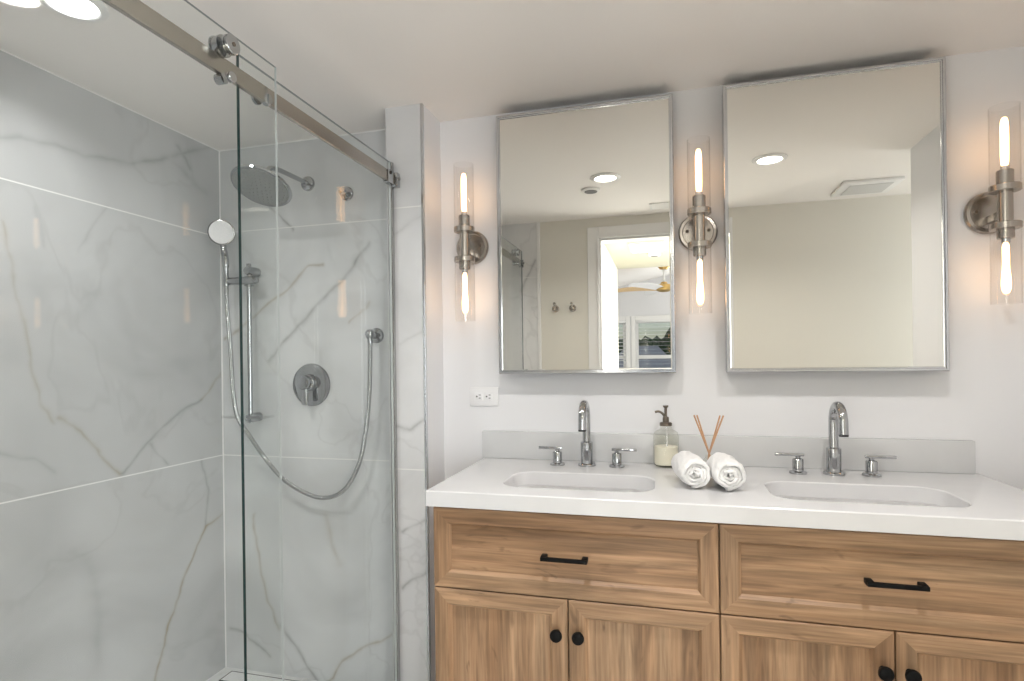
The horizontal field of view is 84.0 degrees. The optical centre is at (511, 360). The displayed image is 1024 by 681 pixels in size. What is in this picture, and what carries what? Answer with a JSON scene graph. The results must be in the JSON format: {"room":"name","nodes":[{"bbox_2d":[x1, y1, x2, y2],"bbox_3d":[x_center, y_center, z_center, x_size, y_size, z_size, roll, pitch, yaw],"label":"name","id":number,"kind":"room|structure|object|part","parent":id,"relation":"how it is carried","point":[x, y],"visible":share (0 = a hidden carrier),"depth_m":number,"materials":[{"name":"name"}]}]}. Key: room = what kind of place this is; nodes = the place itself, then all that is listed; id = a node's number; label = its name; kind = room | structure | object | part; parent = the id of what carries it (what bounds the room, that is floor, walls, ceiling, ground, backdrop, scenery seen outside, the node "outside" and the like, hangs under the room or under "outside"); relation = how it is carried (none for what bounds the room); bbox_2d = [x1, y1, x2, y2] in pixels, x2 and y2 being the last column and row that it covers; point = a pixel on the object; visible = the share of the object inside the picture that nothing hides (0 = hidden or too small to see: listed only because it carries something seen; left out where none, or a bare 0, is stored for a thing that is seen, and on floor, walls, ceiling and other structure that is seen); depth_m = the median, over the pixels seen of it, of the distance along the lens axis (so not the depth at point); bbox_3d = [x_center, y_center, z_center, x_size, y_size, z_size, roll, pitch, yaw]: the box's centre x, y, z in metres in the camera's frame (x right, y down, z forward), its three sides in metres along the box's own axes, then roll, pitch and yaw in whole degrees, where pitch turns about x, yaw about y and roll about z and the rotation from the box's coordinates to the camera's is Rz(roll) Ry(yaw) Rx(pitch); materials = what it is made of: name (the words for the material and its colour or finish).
{"room":"bathroom","nodes":[
{"label":"bathroom","id":0,"kind":"room"},
{"bbox_2d":[0,50,224,680],"bbox_3d":[-1.574,0.258,1.625,0.100,2.365,2.080,-1,0,15],"label":"wall","id":1,"kind":"structure","parent":0,"point":[112,530],"depth_m":1.99,"materials":[{"name":"tile"}]},
{"bbox_2d":[0,48,384,666],"bbox_3d":[-1.089,0.212,1.495,0.905,2.285,1.880,-1,0,15],"label":"trim","id":2,"kind":"structure","parent":1,"relation":"attached to","point":[0,48],"depth_m":2.52,"materials":[{"name":"white paint"}]},
{"bbox_2d":[206,667,316,680],"bbox_3d":[-1.088,1.379,1.499,0.875,0.050,1.880,-1,0,15],"label":"floor","id":3,"kind":"structure","parent":0,"point":[226,670],"depth_m":2.45,"materials":[{"name":"tile"}]},
{"bbox_2d":[219,671,294,680],"bbox_3d":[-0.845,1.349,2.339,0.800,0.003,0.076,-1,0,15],"label":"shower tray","id":4,"kind":"object","parent":3,"relation":"on","point":[233,675],"visible":1,"depth_m":2.42,"materials":[{"name":"white ceramic"}]},
{"bbox_2d":[424,106,444,680],"bbox_3d":[-0.357,0.217,2.188,0.139,2.315,0.162,-1,0,15],"label":"wall","id":5,"kind":"structure","parent":0,"point":[432,153],"depth_m":2.16,"materials":[{"name":"white paint"}]},
{"bbox_2d":[385,104,426,680],"bbox_3d":[-0.367,0.217,2.185,0.140,2.315,0.172,-1,0,15],"label":"tile","id":6,"kind":"structure","parent":5,"relation":"attached to","point":[402,123],"depth_m":2.10,"materials":[{"name":"stone"}]},
{"bbox_2d":[420,103,430,680],"bbox_3d":[-0.316,0.217,2.088,0.010,2.315,0.014,-1,0,15],"label":"trim","id":7,"kind":"structure","parent":5,"relation":"attached to","point":[421,104],"depth_m":2.08,"materials":[{"name":"silver metal"}]},
{"bbox_2d":[0,0,1023,149],"bbox_3d":[0.385,-0.990,1.094,4.200,0.080,2.120,-1,0,15],"label":"ceiling","id":8,"kind":"structure","parent":0,"point":[352,61],"depth_m":1.72,"materials":[{"name":"white paint"}]},
{"bbox_2d":[38,0,109,21],"bbox_3d":[-1.142,-0.925,1.479,0.158,0.010,0.158,-1,0,15],"label":"recessed light","id":9,"kind":"object","parent":8,"relation":"in","point":[83,10],"visible":1,"depth_m":1.50,"materials":[{"name":"white paint"}]},
{"bbox_2d":[220,46,1023,680],"bbox_3d":[0.178,0.235,2.179,2.995,2.365,0.100,-1,0,15],"label":"wall","id":10,"kind":"structure","parent":0,"point":[980,400],"depth_m":2.24,"materials":[{"name":"white paint"}]},
{"bbox_2d":[223,263,262,422],"bbox_3d":[-1.112,-0.073,2.408,0.223,0.675,0.124,-1,0,15],"label":"slide bar","id":11,"kind":"object","parent":10,"relation":"attached to","point":[251,278],"visible":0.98,"depth_m":2.41,"materials":[{"name":"silver metal"}]},
{"bbox_2d":[207,219,234,286],"bbox_3d":[-1.220,-0.449,2.394,0.107,0.280,0.049,-1,0,-16],"label":"shower","id":12,"kind":"object","parent":11,"relation":"attached to","point":[221,232],"visible":1,"depth_m":2.38,"materials":[{"name":"silver metal"}]},
{"bbox_3d":[-1.214,-0.408,2.401,0.040,0.199,0.031,-1,0,15],"label":"handle","id":13,"kind":"part","parent":12,"relation":"part of","materials":[{"name":"silver metal"}]},
{"bbox_2d":[230,164,314,206],"bbox_3d":[-0.910,-0.686,2.215,0.220,0.177,0.389,-1,0,15],"label":"shower head","id":14,"kind":"object","parent":10,"relation":"attached to","point":[258,183],"visible":0.94,"depth_m":2.12},
{"bbox_3d":[-0.897,-0.722,2.264,0.019,0.063,0.264,-1,0,15],"label":"arm","id":15,"kind":"part","parent":14,"relation":"part of","materials":[{"name":"silver metal"}]},
{"bbox_2d":[293,363,329,405],"bbox_3d":[-0.854,0.103,2.368,0.180,0.180,0.070,-1,0,15],"label":"shower valve","id":16,"kind":"object","parent":10,"relation":"attached to","point":[311,382],"visible":1,"depth_m":2.38,"materials":[{"name":"silver metal"}]},
{"bbox_3d":[-0.858,0.142,2.353,0.026,0.086,0.014,-1,0,15],"label":"lever","id":17,"kind":"part","parent":16,"relation":"part of","materials":[{"name":"silver metal"}]},
{"bbox_2d":[338,187,352,200],"bbox_3d":[-0.689,-0.689,2.332,0.058,0.058,0.048,-1,0,15],"label":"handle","id":18,"kind":"object","parent":10,"relation":"attached to","point":[346,193],"visible":1,"depth_m":2.34,"materials":[{"name":"silver metal"}]},
{"bbox_2d":[365,328,383,343],"bbox_3d":[-0.561,-0.099,2.285,0.062,0.065,0.076,-1,0,15],"label":"connector","id":19,"kind":"object","parent":10,"relation":"attached to","point":[376,335],"visible":1,"depth_m":2.29,"materials":[{"name":"silver metal"}]},
{"bbox_2d":[224,287,371,499],"bbox_3d":[-0.882,0.129,2.338,0.666,0.891,0.094,-1,0,6],"label":"shower hose","id":20,"kind":"object","parent":19,"relation":"attached to","point":[226,289],"visible":0.98,"depth_m":2.33,"materials":[{"name":"grey metal"}]},
{"bbox_2d":[453,167,488,320],"bbox_3d":[-0.169,-0.437,2.147,0.130,0.582,0.138,-1,0,15],"label":"wall sconce","id":21,"kind":"object","parent":10,"relation":"attached to","point":[472,248],"visible":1,"depth_m":2.11,"materials":[{"name":"silver metal"}]},
{"bbox_2d":[458,214,469,269],"bbox_3d":[-0.177,-0.438,2.117,0.042,0.201,0.042,-1,0,15],"label":"socket","id":22,"kind":"object","parent":21,"relation":"attached to","point":[464,219],"depth_m":2.10,"materials":[{"name":"silver metal"}]},
{"bbox_3d":[-0.179,-0.625,2.117,0.020,0.144,0.020,-1,0,15],"label":"bulb","id":23,"kind":"part","parent":21,"relation":"part of","materials":[{"name":"white glass"}]},
{"bbox_3d":[-0.174,-0.249,2.117,0.024,0.149,0.024,-1,0,15],"label":"bulb","id":24,"kind":"part","parent":21,"relation":"part of","materials":[{"name":"white glass"}]},
{"bbox_2d":[470,387,498,405],"bbox_3d":[-0.108,0.140,2.199,0.116,0.072,0.008,-1,0,15],"label":"wall outlet","id":25,"kind":"object","parent":10,"relation":"attached to","point":[479,396],"visible":1,"depth_m":2.20,"materials":[{"name":"white plastic"}]},
{"bbox_2d":[475,392,482,400],"bbox_3d":[-0.128,0.140,2.202,0.032,0.033,0.003,-1,0,15],"label":"socket","id":26,"kind":"object","parent":25,"relation":"attached to","point":[478,395],"depth_m":2.20,"materials":[{"name":"grey plastic"}]},
{"bbox_2d":[485,392,492,400],"bbox_3d":[-0.090,0.140,2.192,0.032,0.033,0.003,-1,0,15],"label":"socket","id":27,"kind":"object","parent":25,"relation":"attached to","point":[488,395],"depth_m":2.19,"materials":[{"name":"grey plastic"}]},
{"bbox_2d":[496,94,675,373],"bbox_3d":[0.260,-0.430,2.062,0.630,0.954,0.080,-1,0,15],"label":"mirror","id":28,"kind":"object","parent":10,"relation":"attached to","point":[585,193],"visible":1,"depth_m":2.02,"materials":[{"name":"silver metal"}]},
{"bbox_2d":[678,143,717,313],"bbox_3d":[0.634,-0.447,1.931,0.130,0.582,0.138,-1,0,15],"label":"wall sconce","id":29,"kind":"object","parent":10,"relation":"attached to","point":[697,233],"visible":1,"depth_m":1.89,"materials":[{"name":"silver metal"}]},
{"bbox_3d":[0.624,-0.635,1.901,0.020,0.144,0.020,-1,0,15],"label":"bulb","id":30,"kind":"part","parent":29,"relation":"part of","materials":[{"name":"white glass"}]},
{"bbox_2d":[692,194,705,256],"bbox_3d":[0.626,-0.449,1.901,0.042,0.201,0.042,-1,0,15],"label":"socket","id":31,"kind":"object","parent":29,"relation":"attached to","point":[698,199],"depth_m":1.88,"materials":[{"name":"silver metal"}]},
{"bbox_3d":[0.628,-0.260,1.901,0.024,0.149,0.024,-1,0,15],"label":"bulb","id":32,"kind":"part","parent":29,"relation":"part of","materials":[{"name":"white glass"}]},
{"bbox_2d":[482,430,975,473],"bbox_3d":[0.665,0.313,1.985,1.610,0.102,0.020,-1,0,15],"label":"backsplash","id":33,"kind":"structure","parent":10,"relation":"attached to","point":[913,455],"depth_m":1.93,"materials":[{"name":"grey stone"}]},
{"bbox_2d":[722,56,949,371],"bbox_3d":[1.029,-0.444,1.855,0.640,0.960,0.080,-1,0,15],"label":"mirror","id":34,"kind":"object","parent":10,"relation":"attached to","point":[835,206],"visible":1,"depth_m":1.82,"materials":[{"name":"silver metal"}]},
{"bbox_2d":[963,117,1022,304],"bbox_3d":[1.463,-0.458,1.708,0.130,0.582,0.138,-1,0,15],"label":"wall sconce","id":35,"kind":"object","parent":10,"relation":"attached to","point":[992,211],"visible":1,"depth_m":1.67,"materials":[{"name":"silver metal"}]},
{"bbox_3d":[1.468,-0.434,1.726,0.020,0.022,0.068,-1,0,15],"label":"arm","id":36,"kind":"part","parent":35,"relation":"part of","materials":[{"name":"silver metal"}]},
{"bbox_3d":[1.453,-0.646,1.678,0.020,0.144,0.020,-1,0,15],"label":"bulb","id":37,"kind":"part","parent":35,"relation":"part of","materials":[{"name":"white glass"}]},
{"bbox_2d":[995,168,1014,239],"bbox_3d":[1.455,-0.460,1.678,0.042,0.201,0.042,-1,0,15],"label":"socket","id":38,"kind":"object","parent":35,"relation":"attached to","point":[1005,199],"depth_m":1.66,"materials":[{"name":"silver metal"}]},
{"bbox_3d":[1.458,-0.271,1.678,0.024,0.149,0.024,-1,0,15],"label":"bulb","id":39,"kind":"part","parent":35,"relation":"part of","materials":[{"name":"white glass"}]},
{"bbox_3d":[0.947,1.308,0.956,3.100,0.100,2.110,-1,0,15],"label":"floor","id":40,"kind":"structure","parent":0,"visible":0},
{"bbox_2d":[433,506,1023,680],"bbox_3d":[0.603,0.837,1.709,1.580,0.851,0.588,-1,0,15],"label":"vanity cabinet","id":41,"kind":"object","parent":40,"relation":"on","point":[520,596],"visible":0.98,"depth_m":1.46,"materials":[{"name":"brown wood"}]},
{"bbox_3d":[-0.032,0.914,1.622,0.392,0.508,0.020,-1,0,15],"label":"door","id":42,"kind":"part","parent":41,"relation":"part of","materials":[{"name":"brown wood"}]},
{"bbox_3d":[-0.031,0.914,1.627,0.290,0.406,0.008,-1,0,15],"label":"panel","id":43,"kind":"part","parent":41,"relation":"part of","materials":[{"name":"brown wood"}]},
{"bbox_3d":[0.121,0.750,1.552,0.034,0.034,0.036,-1,0,15],"label":"knob","id":44,"kind":"part","parent":41,"relation":"part of","materials":[{"name":"black metal"}]},
{"bbox_3d":[0.142,0.541,1.547,0.128,0.013,0.032,-1,0,15],"label":"handle","id":45,"kind":"part","parent":41,"relation":"part of","materials":[{"name":"black metal"}]},
{"bbox_3d":[0.155,0.539,1.576,0.684,0.128,0.008,-1,0,15],"label":"panel","id":46,"kind":"part","parent":41,"relation":"part of","materials":[{"name":"brown wood"}]},
{"bbox_3d":[0.153,0.539,1.571,0.786,0.230,0.020,-1,0,15],"label":"drawer","id":47,"kind":"part","parent":41,"relation":"part of","materials":[{"name":"brown wood"}]},
{"bbox_3d":[0.179,0.749,1.537,0.034,0.034,0.036,-1,0,15],"label":"knob","id":48,"kind":"part","parent":41,"relation":"part of","materials":[{"name":"black metal"}]},
{"bbox_3d":[0.351,0.909,1.525,0.289,0.406,0.008,-1,0,15],"label":"panel","id":49,"kind":"part","parent":41,"relation":"part of","materials":[{"name":"brown wood"}]},
{"bbox_3d":[0.349,0.909,1.520,0.391,0.508,0.020,-1,0,15],"label":"door","id":50,"kind":"part","parent":41,"relation":"part of","materials":[{"name":"brown wood"}]},
{"bbox_2d":[425,458,1023,540],"bbox_3d":[0.606,0.388,1.714,1.618,0.045,0.576,-1,0,15],"label":"countertop","id":51,"kind":"structure","parent":41,"relation":"on","point":[976,505],"depth_m":1.57,"materials":[{"name":"white stone"}]},
{"bbox_2d":[519,485,645,491],"bbox_3d":[0.208,0.494,1.747,0.482,0.155,0.271,-1,0,15],"label":"sink","id":52,"kind":"object","parent":51,"relation":"in","point":[527,486],"visible":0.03,"depth_m":1.87,"materials":[{"name":"white ceramic"}]},
{"bbox_2d":[538,400,636,467],"bbox_3d":[0.250,0.252,1.953,0.344,0.234,0.152,-1,0,15],"label":"faucet","id":53,"kind":"object","parent":51,"relation":"on","point":[584,408],"visible":1,"depth_m":1.98,"materials":[{"name":"silver metal"}]},
{"bbox_3d":[0.137,0.311,2.026,0.086,0.010,0.013,-1,0,15],"label":"lever","id":54,"kind":"part","parent":53,"relation":"part of","materials":[{"name":"silver metal"}]},
{"bbox_3d":[0.161,0.342,2.020,0.053,0.056,0.053,-1,0,15],"label":"handle","id":55,"kind":"part","parent":53,"relation":"part of","materials":[{"name":"silver metal"}]},
{"bbox_3d":[0.250,0.252,1.953,0.062,0.234,0.152,-1,0,15],"label":"spout","id":56,"kind":"part","parent":53,"relation":"part of","materials":[{"name":"silver metal"}]},
{"bbox_3d":[0.362,0.340,1.966,0.053,0.056,0.053,-1,0,15],"label":"handle","id":57,"kind":"part","parent":53,"relation":"part of","materials":[{"name":"silver metal"}]},
{"bbox_3d":[0.386,0.308,1.959,0.086,0.010,0.013,-1,0,15],"label":"lever","id":58,"kind":"part","parent":53,"relation":"part of","materials":[{"name":"silver metal"}]},
{"bbox_2d":[653,405,678,465],"bbox_3d":[0.531,0.261,1.962,0.085,0.210,0.085,-1,0,15],"label":"soap dispenser","id":59,"kind":"object","parent":51,"relation":"on","point":[663,453],"visible":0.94,"depth_m":1.94,"materials":[{"name":"clear glass"}]},
{"bbox_2d":[671,451,709,487],"bbox_3d":[0.527,0.322,1.679,0.095,0.091,0.183,-1,0,6],"label":"rolled towel","id":60,"kind":"object","parent":51,"relation":"on","point":[689,467],"visible":1,"depth_m":1.60,"materials":[{"name":"white fabric"}]},
{"bbox_2d":[693,415,723,459],"bbox_3d":[0.627,0.269,1.812,0.093,0.191,0.048,-1,0,15],"label":"reed diffuser","id":61,"kind":"object","parent":51,"relation":"on","point":[699,424],"visible":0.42,"depth_m":1.81,"materials":[{"name":"brown wood"}]},
{"bbox_2d":[706,452,745,490],"bbox_3d":[0.618,0.320,1.645,0.094,0.091,0.186,-1,0,10],"label":"rolled towel","id":62,"kind":"object","parent":51,"relation":"on","point":[726,471],"visible":0.98,"depth_m":1.57,"materials":[{"name":"white fabric"}]},
{"bbox_2d":[775,401,896,477],"bbox_3d":[1.002,0.242,1.751,0.344,0.234,0.152,-1,0,15],"label":"faucet","id":63,"kind":"object","parent":51,"relation":"on","point":[838,424],"visible":1,"depth_m":1.77,"materials":[{"name":"grey metal"}]},
{"bbox_3d":[0.889,0.302,1.824,0.086,0.010,0.013,-1,0,15],"label":"lever","id":64,"kind":"part","parent":63,"relation":"part of","materials":[{"name":"silver metal"}]},
{"bbox_3d":[0.913,0.333,1.817,0.053,0.056,0.053,-1,0,15],"label":"handle","id":65,"kind":"part","parent":63,"relation":"part of","materials":[{"name":"silver metal"}]},
{"bbox_3d":[1.002,0.242,1.751,0.062,0.234,0.152,-1,0,15],"label":"spout","id":66,"kind":"part","parent":63,"relation":"part of","materials":[{"name":"silver metal"}]},
{"bbox_3d":[1.114,0.330,1.763,0.053,0.056,0.053,-1,0,15],"label":"handle","id":67,"kind":"part","parent":63,"relation":"part of","materials":[{"name":"silver metal"}]},
{"bbox_3d":[1.138,0.298,1.757,0.086,0.010,0.013,-1,0,15],"label":"lever","id":68,"kind":"part","parent":63,"relation":"part of","materials":[{"name":"silver metal"}]},
{"bbox_2d":[778,496,940,506],"bbox_3d":[0.948,0.484,1.548,0.494,0.155,0.271,-1,0,15],"label":"sink","id":69,"kind":"object","parent":51,"relation":"in","point":[787,497],"visible":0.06,"depth_m":1.66,"materials":[{"name":"white ceramic"}]},
{"bbox_3d":[0.731,0.904,1.423,0.289,0.406,0.008,-1,0,15],"label":"panel","id":70,"kind":"part","parent":41,"relation":"part of","materials":[{"name":"brown wood"}]},
{"bbox_3d":[0.730,0.904,1.417,0.391,0.508,0.020,-1,0,15],"label":"door","id":71,"kind":"part","parent":41,"relation":"part of","materials":[{"name":"brown wood"}]},
{"bbox_3d":[0.916,0.529,1.366,0.786,0.230,0.020,-1,0,15],"label":"drawer","id":72,"kind":"part","parent":41,"relation":"part of","materials":[{"name":"brown wood"}]},
{"bbox_3d":[0.917,0.529,1.371,0.684,0.128,0.008,-1,0,15],"label":"panel","id":73,"kind":"part","parent":41,"relation":"part of","materials":[{"name":"brown wood"}]},
{"bbox_3d":[0.884,0.740,1.347,0.034,0.034,0.036,-1,0,15],"label":"knob","id":74,"kind":"part","parent":41,"relation":"part of","materials":[{"name":"black metal"}]},
{"bbox_3d":[0.906,0.529,1.342,0.128,0.013,0.032,-1,0,15],"label":"handle","id":75,"kind":"part","parent":41,"relation":"part of","materials":[{"name":"black metal"}]},
{"bbox_3d":[0.938,0.739,1.333,0.034,0.034,0.036,-1,0,15],"label":"knob","id":76,"kind":"part","parent":41,"relation":"part of","materials":[{"name":"black metal"}]},
{"bbox_3d":[1.111,0.899,1.315,0.392,0.508,0.020,-1,0,15],"label":"door","id":77,"kind":"part","parent":41,"relation":"part of","materials":[{"name":"brown wood"}]},
{"bbox_3d":[1.112,0.899,1.320,0.290,0.406,0.008,-1,0,15],"label":"panel","id":78,"kind":"part","parent":41,"relation":"part of","materials":[{"name":"brown wood"}]},
{"bbox_3d":[-0.631,1.321,1.287,0.120,0.155,1.710,-1,0,15],"label":"trim","id":79,"kind":"structure","parent":40,"relation":"on","visible":0},
{"bbox_2d":[236,54,399,680],"bbox_3d":[-0.530,0.255,1.732,0.041,1.972,0.788,-1,0,15],"label":"shower panel","id":80,"kind":"object","parent":79,"relation":"on","point":[268,99],"visible":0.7,"depth_m":2.10,"materials":[{"name":"clear glass"}]},
{"bbox_3d":[-1.274,0.254,0.517,1.054,2.365,0.114,-1,0,15],"label":"wall","id":81,"kind":"structure","parent":0,"visible":0},
{"bbox_2d":[184,0,283,680],"bbox_3d":[-0.706,0.254,0.975,0.050,1.971,0.934,-1,0,15],"label":"sliding shower door","id":82,"kind":"structure","parent":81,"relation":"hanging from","point":[226,45],"depth_m":1.42,"materials":[{"name":"clear glass"}]},
{"bbox_2d":[101,0,400,188],"bbox_3d":[-0.648,-0.660,1.278,0.039,0.052,1.718,-1,0,15],"label":"sliding door rail","id":83,"kind":"object","parent":81,"relation":"attached to","point":[137,11],"visible":1,"depth_m":1.32,"materials":[{"name":"silver metal"}]}
]}

